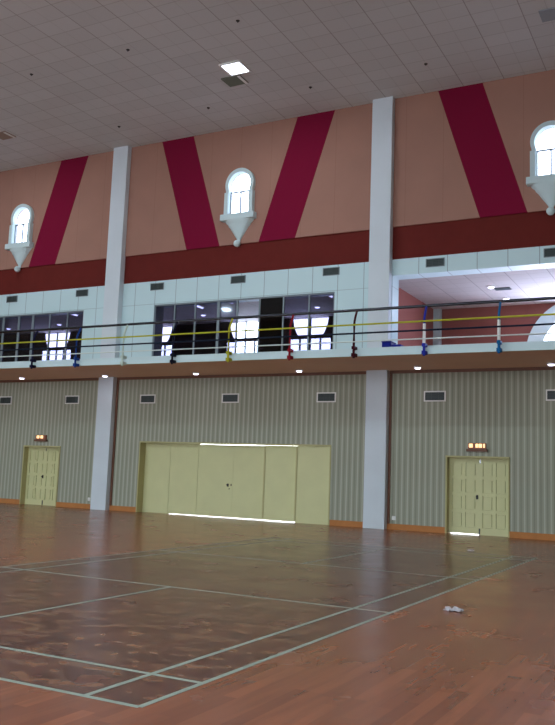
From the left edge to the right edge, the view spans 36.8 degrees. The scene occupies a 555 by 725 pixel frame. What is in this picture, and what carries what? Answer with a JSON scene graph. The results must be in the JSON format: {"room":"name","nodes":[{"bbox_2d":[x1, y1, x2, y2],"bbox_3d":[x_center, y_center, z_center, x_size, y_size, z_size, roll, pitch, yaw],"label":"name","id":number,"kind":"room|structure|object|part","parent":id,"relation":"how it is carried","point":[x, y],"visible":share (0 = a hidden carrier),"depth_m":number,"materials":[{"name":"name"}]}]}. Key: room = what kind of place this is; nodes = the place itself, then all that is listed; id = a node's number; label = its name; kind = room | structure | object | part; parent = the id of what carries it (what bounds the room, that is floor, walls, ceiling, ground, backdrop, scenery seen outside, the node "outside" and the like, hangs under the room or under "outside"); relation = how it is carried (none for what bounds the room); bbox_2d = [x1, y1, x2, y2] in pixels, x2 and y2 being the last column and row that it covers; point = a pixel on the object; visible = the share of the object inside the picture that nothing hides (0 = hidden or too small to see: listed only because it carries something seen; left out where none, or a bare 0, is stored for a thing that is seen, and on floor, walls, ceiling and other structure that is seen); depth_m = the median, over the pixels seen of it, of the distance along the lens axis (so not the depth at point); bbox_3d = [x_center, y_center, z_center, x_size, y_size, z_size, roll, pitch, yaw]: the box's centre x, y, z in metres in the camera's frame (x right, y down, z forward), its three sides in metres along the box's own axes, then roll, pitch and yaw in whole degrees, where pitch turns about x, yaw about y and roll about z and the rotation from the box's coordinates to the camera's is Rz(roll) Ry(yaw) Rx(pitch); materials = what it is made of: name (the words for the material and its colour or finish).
{"room":"community hall","nodes":[
{"label":"community hall","id":0,"kind":"room"},
{"bbox_2d":[0,503,554,724],"bbox_3d":[-9.217,3.071,13.124,52.100,0.250,33.820,-2,-9,28],"label":"floor","id":1,"kind":"structure","parent":0,"point":[492,661],"depth_m":8.71,"materials":[{"name":"brown wood"}]},
{"bbox_2d":[90,146,131,509],"bbox_3d":[-6.071,-1.424,30.520,0.680,13.450,0.260,-2,-9,28],"label":"column","id":2,"kind":"structure","parent":1,"relation":"on","point":[115,262],"depth_m":30.42,"materials":[{"name":"white paint"}]},
{"bbox_2d":[0,537,536,707],"bbox_3d":[-0.480,3.216,12.695,6.145,0.002,13.445,-2,-9,28],"label":"court marking","id":3,"kind":"object","parent":1,"relation":"on","point":[147,674],"visible":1,"depth_m":8.15,"materials":[{"name":"paint"}]},
{"bbox_2d":[363,96,394,528],"bbox_3d":[3.146,-1.719,25.669,0.680,13.450,0.260,-2,-9,28],"label":"column","id":4,"kind":"structure","parent":1,"relation":"on","point":[383,111],"depth_m":25.56,"materials":[{"name":"white paint"}]},
{"bbox_2d":[443,606,463,611],"bbox_3d":[2.080,2.908,9.840,0.241,0.056,0.155,-2,-9,28],"label":"paper scrap","id":5,"kind":"object","parent":1,"relation":"on","point":[448,608],"visible":1,"depth_m":9.82,"materials":[{"name":"grey paper"}]},
{"bbox_2d":[0,0,554,171],"bbox_3d":[-8.705,-10.526,14.922,52.100,0.300,33.820,-2,-9,28],"label":"ceiling","id":6,"kind":"structure","parent":0,"point":[84,84],"depth_m":24.21,"materials":[{"name":"tile"}]},
{"bbox_2d":[0,131,15,139],"bbox_3d":[-10.049,-8.326,30.599,0.660,0.050,0.560,-2,-9,28],"label":"ceiling hatch","id":7,"kind":"object","parent":6,"relation":"attached to","point":[4,135],"visible":1,"depth_m":30.57,"materials":[{"name":"brown paint"}]},
{"bbox_2d":[221,75,248,86],"bbox_3d":[-1.317,-8.656,25.622,0.660,0.050,0.560,-2,-9,28],"label":"ceiling hatch","id":8,"kind":"object","parent":6,"relation":"attached to","point":[231,81],"visible":1,"depth_m":25.59,"materials":[{"name":"grey paint"}]},
{"bbox_2d":[219,59,251,75],"bbox_3d":[-1.258,-8.763,24.796,0.720,0.050,0.720,-2,-9,28],"label":"ceiling lamp","id":9,"kind":"object","parent":6,"relation":"attached to","point":[237,67],"visible":1,"depth_m":24.75,"materials":[{"name":"white plastic"}]},
{"bbox_2d":[538,7,554,22],"bbox_3d":[7.066,-8.911,21.311,0.660,0.050,0.560,-2,-9,28],"label":"ceiling hatch","id":10,"kind":"object","parent":6,"relation":"attached to","point":[548,14],"visible":1,"depth_m":21.33,"materials":[{"name":"grey paint"}]},
{"bbox_2d":[0,69,554,533],"bbox_3d":[-1.297,-1.518,28.450,52.100,13.450,0.610,-2,-9,28],"label":"wall","id":11,"kind":"structure","parent":0,"point":[461,153],"depth_m":27.17,"materials":[{"name":"paint"}]},
{"bbox_2d":[0,396,11,403],"bbox_3d":[-10.654,1.484,32.632,0.660,0.310,0.030,-2,-9,28],"label":"air vent","id":12,"kind":"object","parent":11,"relation":"in","point":[3,399],"visible":1,"depth_m":32.62,"materials":[{"name":"white plastic"}]},
{"bbox_2d":[0,397,10,402],"bbox_3d":[-10.653,1.484,32.634,0.590,0.240,0.026,-2,-9,28],"label":"grille","id":13,"kind":"object","parent":12,"relation":"attached to","point":[2,399],"depth_m":32.64,"materials":[{"name":"grey metal"}]},
{"bbox_2d":[6,295,17,302],"bbox_3d":[-10.583,-2.526,33.205,0.580,0.260,0.030,-2,-9,28],"label":"air vent","id":14,"kind":"object","parent":11,"relation":"in","point":[9,299],"visible":1,"depth_m":33.22,"materials":[{"name":"grey metal"}]},
{"bbox_2d":[7,296,16,301],"bbox_3d":[-10.582,-2.525,33.207,0.540,0.220,0.026,-2,-9,28],"label":"grille","id":15,"kind":"object","parent":14,"relation":"attached to","point":[9,298],"depth_m":33.22,"materials":[{"name":"grey metal"}]},
{"bbox_2d":[5,204,33,271],"bbox_3d":[-10.279,-4.975,33.288,1.320,2.798,0.355,-2,-9,28],"label":"window","id":16,"kind":"structure","parent":11,"relation":"in","point":[20,250],"depth_m":33.18,"materials":[{"name":"white paint"}]},
{"bbox_3d":[-10.304,-4.643,33.219,1.320,0.220,0.250,-2,-9,28],"label":"sill","id":17,"kind":"part","parent":16,"relation":"part of","materials":[{"name":"white paint"}]},
{"bbox_3d":[-10.226,-5.531,33.422,1.119,1.658,0.220,-2,-9,28],"label":"frame","id":18,"kind":"part","parent":16,"relation":"part of","materials":[{"name":"white paint"}]},
{"bbox_2d":[19,445,60,506],"bbox_3d":[-8.864,4.259,31.430,1.830,2.220,0.330,-2,-9,28],"label":"door","id":19,"kind":"structure","parent":11,"relation":"in","point":[40,464],"depth_m":31.57,"materials":[{"name":"beige wood"}]},
{"bbox_3d":[-9.397,4.984,31.700,0.235,0.355,0.028,-2,-9,28],"label":"raised panel","id":20,"kind":"part","parent":19,"relation":"part of","materials":[{"name":"wood"}]},
{"bbox_3d":[-9.378,4.498,31.764,0.235,0.335,0.028,-2,-9,28],"label":"raised panel","id":21,"kind":"part","parent":19,"relation":"part of","materials":[{"name":"beige wood"}]},
{"bbox_3d":[-9.361,4.028,31.826,0.235,0.325,0.028,-2,-9,28],"label":"raised panel","id":22,"kind":"part","parent":19,"relation":"part of","materials":[{"name":"wood"}]},
{"bbox_3d":[-9.343,3.562,31.888,0.235,0.325,0.028,-2,-9,28],"label":"raised panel","id":23,"kind":"part","parent":19,"relation":"part of","materials":[{"name":"wood"}]},
{"bbox_3d":[-9.203,4.307,31.697,0.880,2.170,0.034,-2,-9,28],"label":"panel moulding","id":24,"kind":"part","parent":19,"relation":"part of","materials":[{"name":"beige wood"}]},
{"bbox_3d":[-9.056,4.973,31.521,0.235,0.355,0.028,-2,-9,28],"label":"raised panel","id":25,"kind":"part","parent":19,"relation":"part of","materials":[{"name":"wood"}]},
{"bbox_3d":[-9.038,4.487,31.585,0.235,0.335,0.028,-2,-9,28],"label":"raised panel","id":26,"kind":"part","parent":19,"relation":"part of","materials":[{"name":"beige wood"}]},
{"bbox_3d":[-9.020,4.017,31.647,0.235,0.325,0.028,-2,-9,28],"label":"raised panel","id":27,"kind":"part","parent":19,"relation":"part of","materials":[{"name":"wood"}]},
{"bbox_3d":[-9.003,3.551,31.709,0.235,0.325,0.028,-2,-9,28],"label":"raised panel","id":28,"kind":"part","parent":19,"relation":"part of","materials":[{"name":"wood"}]},
{"bbox_3d":[-8.623,4.959,31.293,0.225,0.355,0.028,-2,-9,28],"label":"raised panel","id":29,"kind":"part","parent":19,"relation":"part of","materials":[{"name":"beige wood"}]},
{"bbox_3d":[-8.604,4.474,31.357,0.225,0.335,0.028,-2,-9,28],"label":"raised panel","id":30,"kind":"part","parent":19,"relation":"part of","materials":[{"name":"beige wood"}]},
{"bbox_3d":[-8.587,4.003,31.419,0.225,0.325,0.028,-2,-9,28],"label":"raised panel","id":31,"kind":"part","parent":19,"relation":"part of","materials":[{"name":"yellow wood"}]},
{"bbox_3d":[-8.569,3.538,31.481,0.225,0.325,0.028,-2,-9,28],"label":"raised panel","id":32,"kind":"part","parent":19,"relation":"part of","materials":[{"name":"wood"}]},
{"bbox_3d":[-8.433,4.282,31.291,0.860,2.170,0.034,-2,-9,28],"label":"panel moulding","id":33,"kind":"part","parent":19,"relation":"part of","materials":[{"name":"wood"}]},
{"bbox_3d":[-8.291,4.949,31.118,0.225,0.355,0.028,-2,-9,28],"label":"raised panel","id":34,"kind":"part","parent":19,"relation":"part of","materials":[{"name":"beige wood"}]},
{"bbox_2d":[34,435,47,441],"bbox_3d":[-8.938,2.859,31.471,0.600,0.240,0.100,-2,-9,28],"label":"door sign","id":35,"kind":"object","parent":11,"relation":"attached to","point":[38,437],"visible":1,"depth_m":31.41,"materials":[{"name":"brown plastic"}]},
{"bbox_2d":[0,310,83,361],"bbox_3d":[-10.529,-0.913,33.017,7.280,1.920,0.060,-2,-9,28],"label":"window","id":36,"kind":"structure","parent":11,"relation":"in","point":[67,312],"depth_m":32.55,"materials":[{"name":"grey metal"}]},
{"bbox_2d":[65,395,78,403],"bbox_3d":[-7.656,1.388,31.054,0.660,0.310,0.030,-2,-9,28],"label":"air vent","id":37,"kind":"object","parent":11,"relation":"in","point":[68,399],"visible":1,"depth_m":31.05,"materials":[{"name":"grey metal"}]},
{"bbox_2d":[66,396,77,402],"bbox_3d":[-7.655,1.388,31.056,0.590,0.240,0.026,-2,-9,28],"label":"grille","id":38,"kind":"object","parent":37,"relation":"attached to","point":[69,399],"depth_m":31.06,"materials":[{"name":"grey metal"}]},
{"bbox_2d":[76,289,87,296],"bbox_3d":[-7.399,-2.628,31.529,0.580,0.260,0.030,-2,-9,28],"label":"air vent","id":39,"kind":"object","parent":11,"relation":"in","point":[79,293],"visible":1,"depth_m":31.54,"materials":[{"name":"grey metal"}]},
{"bbox_2d":[76,290,86,295],"bbox_3d":[-7.398,-2.627,31.531,0.540,0.220,0.026,-2,-9,28],"label":"grille","id":40,"kind":"object","parent":39,"relation":"attached to","point":[78,292],"depth_m":31.55,"materials":[{"name":"grey metal"}]},
{"bbox_2d":[109,380,118,504],"bbox_3d":[-5.847,2.853,29.859,0.070,4.480,0.050,-2,-9,28],"label":"trim","id":41,"kind":"structure","parent":11,"relation":"attached to","point":[117,389],"depth_m":29.83,"materials":[{"name":"brown wood"}]},
{"bbox_2d":[140,395,155,402],"bbox_3d":[-4.586,1.290,29.438,0.660,0.310,0.030,-2,-9,28],"label":"air vent","id":42,"kind":"object","parent":11,"relation":"in","point":[143,398],"visible":1,"depth_m":29.44,"materials":[{"name":"grey metal"}]},
{"bbox_2d":[141,396,153,401],"bbox_3d":[-4.585,1.290,29.440,0.590,0.240,0.026,-2,-9,28],"label":"grille","id":43,"kind":"object","parent":42,"relation":"attached to","point":[143,398],"depth_m":29.45,"materials":[{"name":"grey metal"}]},
{"bbox_2d":[150,282,163,290],"bbox_3d":[-4.320,-2.726,29.909,0.580,0.260,0.030,-2,-9,28],"label":"air vent","id":44,"kind":"object","parent":11,"relation":"in","point":[153,286],"visible":1,"depth_m":29.92,"materials":[{"name":"grey metal"}]},
{"bbox_2d":[151,283,162,289],"bbox_3d":[-4.319,-2.726,29.910,0.540,0.220,0.026,-2,-9,28],"label":"grille","id":45,"kind":"object","parent":44,"relation":"attached to","point":[154,286],"depth_m":29.92,"materials":[{"name":"grey metal"}]},
{"bbox_2d":[221,393,238,402],"bbox_3d":[-1.579,1.194,27.855,0.660,0.310,0.030,-2,-9,28],"label":"air vent","id":46,"kind":"object","parent":11,"relation":"in","point":[226,398],"visible":1,"depth_m":27.84,"materials":[{"name":"grey metal"}]},
{"bbox_2d":[223,395,237,401],"bbox_3d":[-1.578,1.194,27.857,0.590,0.240,0.026,-2,-9,28],"label":"grille","id":47,"kind":"object","parent":46,"relation":"attached to","point":[226,398],"depth_m":27.86,"materials":[{"name":"grey metal"}]},
{"bbox_2d":[136,441,330,524],"bbox_3d":[-1.536,3.916,27.664,7.380,2.460,0.440,-2,-9,28],"label":"door","id":48,"kind":"structure","parent":11,"relation":"in","point":[278,482],"depth_m":27.57,"materials":[{"name":"beige wood"}]},
{"bbox_2d":[230,275,245,283],"bbox_3d":[-1.339,-2.821,28.339,0.580,0.260,0.030,-2,-9,28],"label":"air vent","id":49,"kind":"object","parent":11,"relation":"in","point":[234,279],"visible":1,"depth_m":28.34,"materials":[{"name":"grey metal"}]},
{"bbox_2d":[231,276,244,282],"bbox_3d":[-1.339,-2.821,28.341,0.540,0.220,0.026,-2,-9,28],"label":"grille","id":50,"kind":"object","parent":49,"relation":"attached to","point":[234,279],"depth_m":28.35,"materials":[{"name":"grey metal"}]},
{"bbox_2d":[220,168,256,246],"bbox_3d":[-1.325,-5.321,28.584,1.320,2.798,0.355,-2,-9,28],"label":"window","id":51,"kind":"structure","parent":11,"relation":"in","point":[238,223],"depth_m":28.48,"materials":[{"name":"white paint"}]},
{"bbox_3d":[-1.350,-4.989,28.515,1.320,0.220,0.250,-2,-9,28],"label":"sill","id":52,"kind":"part","parent":51,"relation":"part of","materials":[{"name":"white paint"}]},
{"bbox_3d":[-1.272,-5.877,28.717,1.119,1.658,0.220,-2,-9,28],"label":"frame","id":53,"kind":"part","parent":51,"relation":"part of","materials":[{"name":"white paint"}]},
{"bbox_2d":[152,292,334,355],"bbox_3d":[-1.299,-1.209,28.158,7.050,1.920,0.060,-2,-9,28],"label":"window","id":54,"kind":"structure","parent":11,"relation":"in","point":[272,304],"depth_m":27.66,"materials":[{"name":"grey metal"}]},
{"bbox_3d":[-0.215,-1.238,27.587,0.840,1.830,0.010,-2,-9,28],"label":"pane","id":55,"kind":"part","parent":54,"relation":"part of","materials":[{"name":"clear glass"}]},
{"bbox_2d":[0,211,554,294],"bbox_3d":[-1.229,-3.507,28.699,52.100,1.040,0.480,-2,-9,28],"label":"trim","id":56,"kind":"structure","parent":11,"relation":"attached to","point":[531,229],"depth_m":27.43,"materials":[{"name":"red paint"}]},
{"bbox_2d":[0,367,554,382],"bbox_3d":[-1.509,0.454,27.925,52.100,0.090,0.040,-2,-9,28],"label":"trim","id":57,"kind":"structure","parent":11,"relation":"attached to","point":[517,368],"depth_m":26.83,"materials":[{"name":"brown wood"}]},
{"bbox_2d":[0,498,554,540],"bbox_3d":[-1.679,5.021,27.326,52.100,0.170,0.030,-2,-9,28],"label":"baseboard","id":58,"kind":"structure","parent":11,"relation":"attached to","point":[523,535],"depth_m":24.64,"materials":[{"name":"orange wood"}]},
{"bbox_2d":[0,350,554,379],"bbox_3d":[-2.229,0.107,26.578,52.100,0.190,3.160,-2,-9,28],"label":"balcony slab","id":59,"kind":"object","parent":11,"relation":"attached to","point":[534,358],"visible":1,"depth_m":24.93,"materials":[{"name":"paint"}]},
{"bbox_2d":[0,341,554,368],"bbox_3d":[-2.971,-0.111,25.183,52.100,0.220,0.030,-2,-9,28],"label":"balcony ledge","id":60,"kind":"object","parent":59,"relation":"attached to","point":[531,345],"visible":1,"depth_m":23.15,"materials":[{"name":"white paint"}]},
{"bbox_2d":[0,296,554,368],"bbox_3d":[-3.346,-0.616,25.360,32.500,1.380,0.264,-2,-9,28],"label":"balcony railing","id":61,"kind":"object","parent":60,"relation":"attached to","point":[499,342],"visible":1,"depth_m":23.30,"materials":[{"name":"grey metal"}]},
{"bbox_3d":[-8.124,-0.444,27.876,0.066,1.343,0.228,-2,-9,28],"label":"post","id":62,"kind":"part","parent":61,"relation":"part of","materials":[{"name":"black metal"}]},
{"bbox_3d":[-6.467,-0.497,27.003,0.066,1.343,0.228,-2,-9,28],"label":"post","id":63,"kind":"part","parent":61,"relation":"part of","materials":[{"name":"blue metal"}]},
{"bbox_3d":[-4.784,-0.551,26.117,0.066,1.343,0.228,-2,-9,28],"label":"post","id":64,"kind":"part","parent":61,"relation":"part of","materials":[{"name":"grey paint"}]},
{"bbox_3d":[-3.118,-0.605,25.240,0.066,1.343,0.228,-2,-9,28],"label":"post","id":65,"kind":"part","parent":61,"relation":"part of","materials":[{"name":"black metal"}]},
{"bbox_3d":[-1.381,-0.660,24.326,0.066,1.343,0.228,-2,-9,28],"label":"post","id":66,"kind":"part","parent":61,"relation":"part of","materials":[{"name":"yellow metal"}]},
{"bbox_3d":[-3.406,-0.383,25.233,32.500,0.034,0.036,-2,-9,28],"label":"rail","id":67,"kind":"part","parent":61,"relation":"part of","materials":[{"name":"metal"}]},
{"bbox_3d":[-3.397,-0.606,25.262,32.500,0.046,0.048,-2,-9,28],"label":"rail","id":68,"kind":"part","parent":61,"relation":"part of","materials":[{"name":"metal"}]},
{"bbox_3d":[-3.389,-0.839,25.293,32.500,0.046,0.048,-2,-9,28],"label":"rail","id":69,"kind":"part","parent":61,"relation":"part of","materials":[{"name":"metal"}]},
{"bbox_3d":[-3.279,-1.248,25.526,32.500,0.080,0.080,-2,-9,28],"label":"handrail","id":70,"kind":"part","parent":61,"relation":"part of","materials":[{"name":"grey metal"}]},
{"bbox_3d":[0.390,-0.717,23.394,0.066,1.343,0.228,-2,-9,28],"label":"post","id":71,"kind":"part","parent":61,"relation":"part of","materials":[{"name":"red metal"}]},
{"bbox_3d":[2.100,-0.771,22.494,0.066,1.343,0.228,-2,-9,28],"label":"post","id":72,"kind":"part","parent":61,"relation":"part of","materials":[{"name":"brown metal"}]},
{"bbox_3d":[3.827,-0.827,21.585,0.066,1.343,0.228,-2,-9,28],"label":"post","id":73,"kind":"part","parent":61,"relation":"part of","materials":[{"name":"blue metal"}]},
{"bbox_3d":[5.519,-0.881,20.694,0.066,1.343,0.228,-2,-9,28],"label":"post","id":74,"kind":"part","parent":61,"relation":"part of","materials":[{"name":"blue metal"}]},
{"bbox_2d":[381,341,402,346],"bbox_3d":[3.120,-0.443,22.460,0.530,0.220,0.420,-2,-9,28],"label":"storage box","id":75,"kind":"object","parent":59,"relation":"on","point":[384,343],"visible":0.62,"depth_m":22.32,"materials":[{"name":"blue plastic"}]},
{"bbox_2d":[316,392,335,401],"bbox_3d":[1.535,1.094,26.216,0.660,0.310,0.030,-2,-9,28],"label":"air vent","id":76,"kind":"object","parent":11,"relation":"in","point":[321,396],"visible":1,"depth_m":26.22,"materials":[{"name":"grey metal"}]},
{"bbox_2d":[318,393,334,400],"bbox_3d":[1.536,1.094,26.218,0.590,0.240,0.026,-2,-9,28],"label":"grille","id":77,"kind":"object","parent":76,"relation":"attached to","point":[321,396],"depth_m":26.22,"materials":[{"name":"grey metal"}]},
{"bbox_2d":[323,267,339,275],"bbox_3d":[1.721,-2.919,26.728,0.580,0.260,0.030,-2,-9,28],"label":"air vent","id":78,"kind":"object","parent":11,"relation":"in","point":[331,271],"visible":1,"depth_m":26.73,"materials":[{"name":"grey metal"}]},
{"bbox_2d":[387,374,392,523],"bbox_3d":[3.370,2.558,25.007,0.070,4.480,0.050,-2,-9,28],"label":"trim","id":79,"kind":"structure","parent":11,"relation":"attached to","point":[391,375],"depth_m":24.97,"materials":[{"name":"brown wood"}]},
{"bbox_2d":[424,391,445,401],"bbox_3d":[4.639,0.995,24.582,0.660,0.310,0.030,-2,-9,28],"label":"air vent","id":80,"kind":"object","parent":11,"relation":"in","point":[429,396],"visible":1,"depth_m":24.59,"materials":[{"name":"grey metal"}]},
{"bbox_2d":[425,392,443,399],"bbox_3d":[4.640,0.995,24.584,0.590,0.240,0.026,-2,-9,28],"label":"grille","id":81,"kind":"object","parent":80,"relation":"attached to","point":[428,395],"depth_m":24.59,"materials":[{"name":"grey metal"}]},
{"bbox_2d":[426,257,444,267],"bbox_3d":[4.755,-3.016,25.131,0.580,0.260,0.030,-2,-9,28],"label":"air vent","id":82,"kind":"object","parent":11,"relation":"in","point":[434,262],"visible":1,"depth_m":25.12,"materials":[{"name":"grey metal"}]},
{"bbox_2d":[466,443,487,451],"bbox_3d":[5.691,2.420,23.766,0.600,0.240,0.100,-2,-9,28],"label":"door sign","id":83,"kind":"object","parent":11,"relation":"attached to","point":[473,447],"visible":1,"depth_m":23.72,"materials":[{"name":"brown plastic"}]},
{"bbox_2d":[466,449,487,451],"bbox_3d":[5.688,2.505,23.755,0.600,0.070,0.100,-2,-9,28],"label":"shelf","id":84,"kind":"object","parent":83,"relation":"attached to","point":[472,450],"depth_m":23.69,"materials":[{"name":"brown wood"}]},
{"bbox_2d":[445,455,509,537],"bbox_3d":[5.722,3.792,23.752,1.830,2.220,0.330,-2,-9,28],"label":"door","id":85,"kind":"structure","parent":11,"relation":"in","point":[477,488],"depth_m":23.82,"materials":[{"name":"beige wood"}]},
{"bbox_3d":[5.208,4.032,24.086,0.235,0.335,0.028,-2,-9,28],"label":"raised panel","id":86,"kind":"part","parent":85,"relation":"part of","materials":[{"name":"beige wood"}]},
{"bbox_3d":[5.189,4.517,24.022,0.235,0.355,0.028,-2,-9,28],"label":"raised panel","id":87,"kind":"part","parent":85,"relation":"part of","materials":[{"name":"wood"}]},
{"bbox_3d":[5.243,3.095,24.210,0.235,0.325,0.028,-2,-9,28],"label":"raised panel","id":88,"kind":"part","parent":85,"relation":"part of","materials":[{"name":"wood"}]},
{"bbox_3d":[5.225,3.561,24.149,0.235,0.325,0.028,-2,-9,28],"label":"raised panel","id":89,"kind":"part","parent":85,"relation":"part of","materials":[{"name":"wood"}]},
{"bbox_3d":[5.384,3.828,24.020,0.880,2.145,0.034,-2,-9,28],"label":"panel moulding","id":90,"kind":"part","parent":85,"relation":"part of","materials":[{"name":"beige wood"}]},
{"bbox_3d":[5.530,4.506,23.843,0.235,0.355,0.028,-2,-9,28],"label":"raised panel","id":91,"kind":"part","parent":85,"relation":"part of","materials":[{"name":"beige wood"}]},
{"bbox_3d":[5.583,3.085,24.031,0.235,0.325,0.028,-2,-9,28],"label":"raised panel","id":92,"kind":"part","parent":85,"relation":"part of","materials":[{"name":"wood"}]},
{"bbox_3d":[5.566,3.550,23.969,0.235,0.325,0.028,-2,-9,28],"label":"raised panel","id":93,"kind":"part","parent":85,"relation":"part of","materials":[{"name":"wood"}]},
{"bbox_3d":[5.548,4.021,23.907,0.235,0.335,0.028,-2,-9,28],"label":"raised panel","id":94,"kind":"part","parent":85,"relation":"part of","materials":[{"name":"beige wood"}]},
{"bbox_3d":[6.017,3.071,23.803,0.225,0.325,0.028,-2,-9,28],"label":"raised panel","id":95,"kind":"part","parent":85,"relation":"part of","materials":[{"name":"beige wood"}]},
{"bbox_3d":[5.999,3.536,23.741,0.225,0.325,0.028,-2,-9,28],"label":"raised panel","id":96,"kind":"part","parent":85,"relation":"part of","materials":[{"name":"wood"}]},
{"bbox_3d":[5.982,4.007,23.679,0.225,0.335,0.028,-2,-9,28],"label":"raised panel","id":97,"kind":"part","parent":85,"relation":"part of","materials":[{"name":"wood"}]},
{"bbox_3d":[5.963,4.492,23.615,0.225,0.355,0.028,-2,-9,28],"label":"raised panel","id":98,"kind":"part","parent":85,"relation":"part of","materials":[{"name":"wood"}]},
{"bbox_3d":[6.153,3.816,23.614,0.860,2.170,0.034,-2,-9,28],"label":"panel moulding","id":99,"kind":"part","parent":85,"relation":"part of","materials":[{"name":"wood"}]},
{"bbox_3d":[6.349,3.060,23.628,0.225,0.325,0.028,-2,-9,28],"label":"raised panel","id":100,"kind":"part","parent":85,"relation":"part of","materials":[{"name":"beige wood"}]},
{"bbox_3d":[6.331,3.526,23.567,0.225,0.325,0.028,-2,-9,28],"label":"raised panel","id":101,"kind":"part","parent":85,"relation":"part of","materials":[{"name":"wood"}]},
{"bbox_3d":[6.313,3.996,23.504,0.225,0.335,0.028,-2,-9,28],"label":"raised panel","id":102,"kind":"part","parent":85,"relation":"part of","materials":[{"name":"wood"}]},
{"bbox_3d":[6.295,4.482,23.440,0.225,0.355,0.028,-2,-9,28],"label":"raised panel","id":103,"kind":"part","parent":85,"relation":"part of","materials":[{"name":"yellow wood"}]},
{"bbox_2d":[526,120,554,214],"bbox_3d":[7.793,-5.553,23.775,1.320,2.798,0.355,-2,-9,28],"label":"window","id":104,"kind":"structure","parent":11,"relation":"in","point":[544,185],"depth_m":23.85,"materials":[{"name":"white paint"}]},
{"bbox_3d":[7.767,-5.221,23.707,1.320,0.220,0.250,-2,-9,28],"label":"sill","id":105,"kind":"part","parent":104,"relation":"part of","materials":[{"name":"white paint"}]},
{"bbox_3d":[7.845,-6.109,23.909,1.119,1.658,0.220,-2,-9,28],"label":"frame","id":106,"kind":"part","parent":104,"relation":"part of","materials":[{"name":"white paint"}]},
{"bbox_2d":[544,248,554,257],"bbox_3d":[7.816,-3.114,23.520,0.580,0.260,0.030,-2,-9,28],"label":"air vent","id":107,"kind":"object","parent":11,"relation":"in","point":[548,252],"visible":1,"depth_m":23.59,"materials":[{"name":"grey metal"}]},
{"bbox_2d":[546,389,554,400],"bbox_3d":[7.735,0.896,22.953,0.660,0.310,0.030,-2,-9,28],"label":"air vent","id":108,"kind":"object","parent":11,"relation":"in","point":[550,393],"visible":1,"depth_m":23.05,"materials":[{"name":"grey metal"}]},
{"bbox_2d":[547,391,554,398],"bbox_3d":[7.736,0.896,22.954,0.590,0.240,0.026,-2,-9,28],"label":"grille","id":109,"kind":"object","parent":108,"relation":"attached to","point":[550,394],"depth_m":23.05,"materials":[{"name":"grey metal"}]},
{"bbox_2d":[0,268,554,335],"bbox_3d":[0.142,-2.223,31.226,52.100,0.200,5.400,-2,-9,28],"label":"ceiling","id":110,"kind":"structure","parent":0,"point":[534,283],"depth_m":28.88,"materials":[{"name":"painted plaster"}]},
{"bbox_2d":[494,287,511,290],"bbox_3d":[7.317,-2.388,27.039,0.500,0.035,0.300,-2,-9,28],"label":"ceiling vent","id":111,"kind":"object","parent":110,"relation":"in","point":[501,288],"visible":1,"depth_m":27.00,"materials":[{"name":"grey metal"}]},
{"bbox_2d":[0,303,554,361],"bbox_3d":[1.230,-0.404,33.182,52.100,2.810,0.120,-2,-9,28],"label":"wall","id":112,"kind":"structure","parent":0,"point":[528,309],"depth_m":30.73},
{"bbox_2d":[48,332,64,359],"bbox_3d":[-10.447,-0.441,39.351,1.800,1.990,0.050,-2,-9,28],"label":"window","id":113,"kind":"structure","parent":112,"relation":"in","point":[57,332],"depth_m":39.38,"materials":[{"name":"white glass"}]},
{"bbox_2d":[244,321,255,352],"bbox_3d":[-1.336,-0.733,34.555,1.800,1.990,0.050,-2,-9,28],"label":"window","id":114,"kind":"structure","parent":112,"relation":"in","point":[254,349],"depth_m":34.54,"materials":[{"name":"grey metal"}]},
{"bbox_2d":[299,317,321,349],"bbox_3d":[1.300,-0.817,33.167,1.800,1.990,0.050,-2,-9,28],"label":"window","id":115,"kind":"structure","parent":112,"relation":"in","point":[320,339],"depth_m":33.17,"materials":[{"name":"grey metal"}]},
{"bbox_2d":[527,305,554,341],"bbox_3d":[10.426,-0.785,28.252,3.880,2.940,0.260,-2,-9,28],"label":"window","id":116,"kind":"structure","parent":112,"relation":"in","point":[551,318],"depth_m":28.83,"materials":[{"name":"white glass"}]},
{"bbox_2d":[398,288,432,345],"bbox_3d":[4.519,-0.895,28.527,0.180,2.810,5.100,-2,-9,28],"label":"wall","id":117,"kind":"structure","parent":0,"point":[404,299],"depth_m":28.55,"materials":[{"name":"pink paint"}]},
{"bbox_3d":[-0.104,0.716,30.578,52.100,0.190,5.980,-2,-9,28],"label":"floor","id":118,"kind":"structure","parent":0,"visible":0},
{"bbox_2d":[433,309,441,344],"bbox_3d":[5.862,-0.574,30.576,0.270,2.810,0.180,-2,-9,28],"label":"pilaster","id":119,"kind":"object","parent":118,"relation":"on","point":[437,313],"visible":0.36,"depth_m":30.60,"materials":[{"name":"white paint"}]}
]}

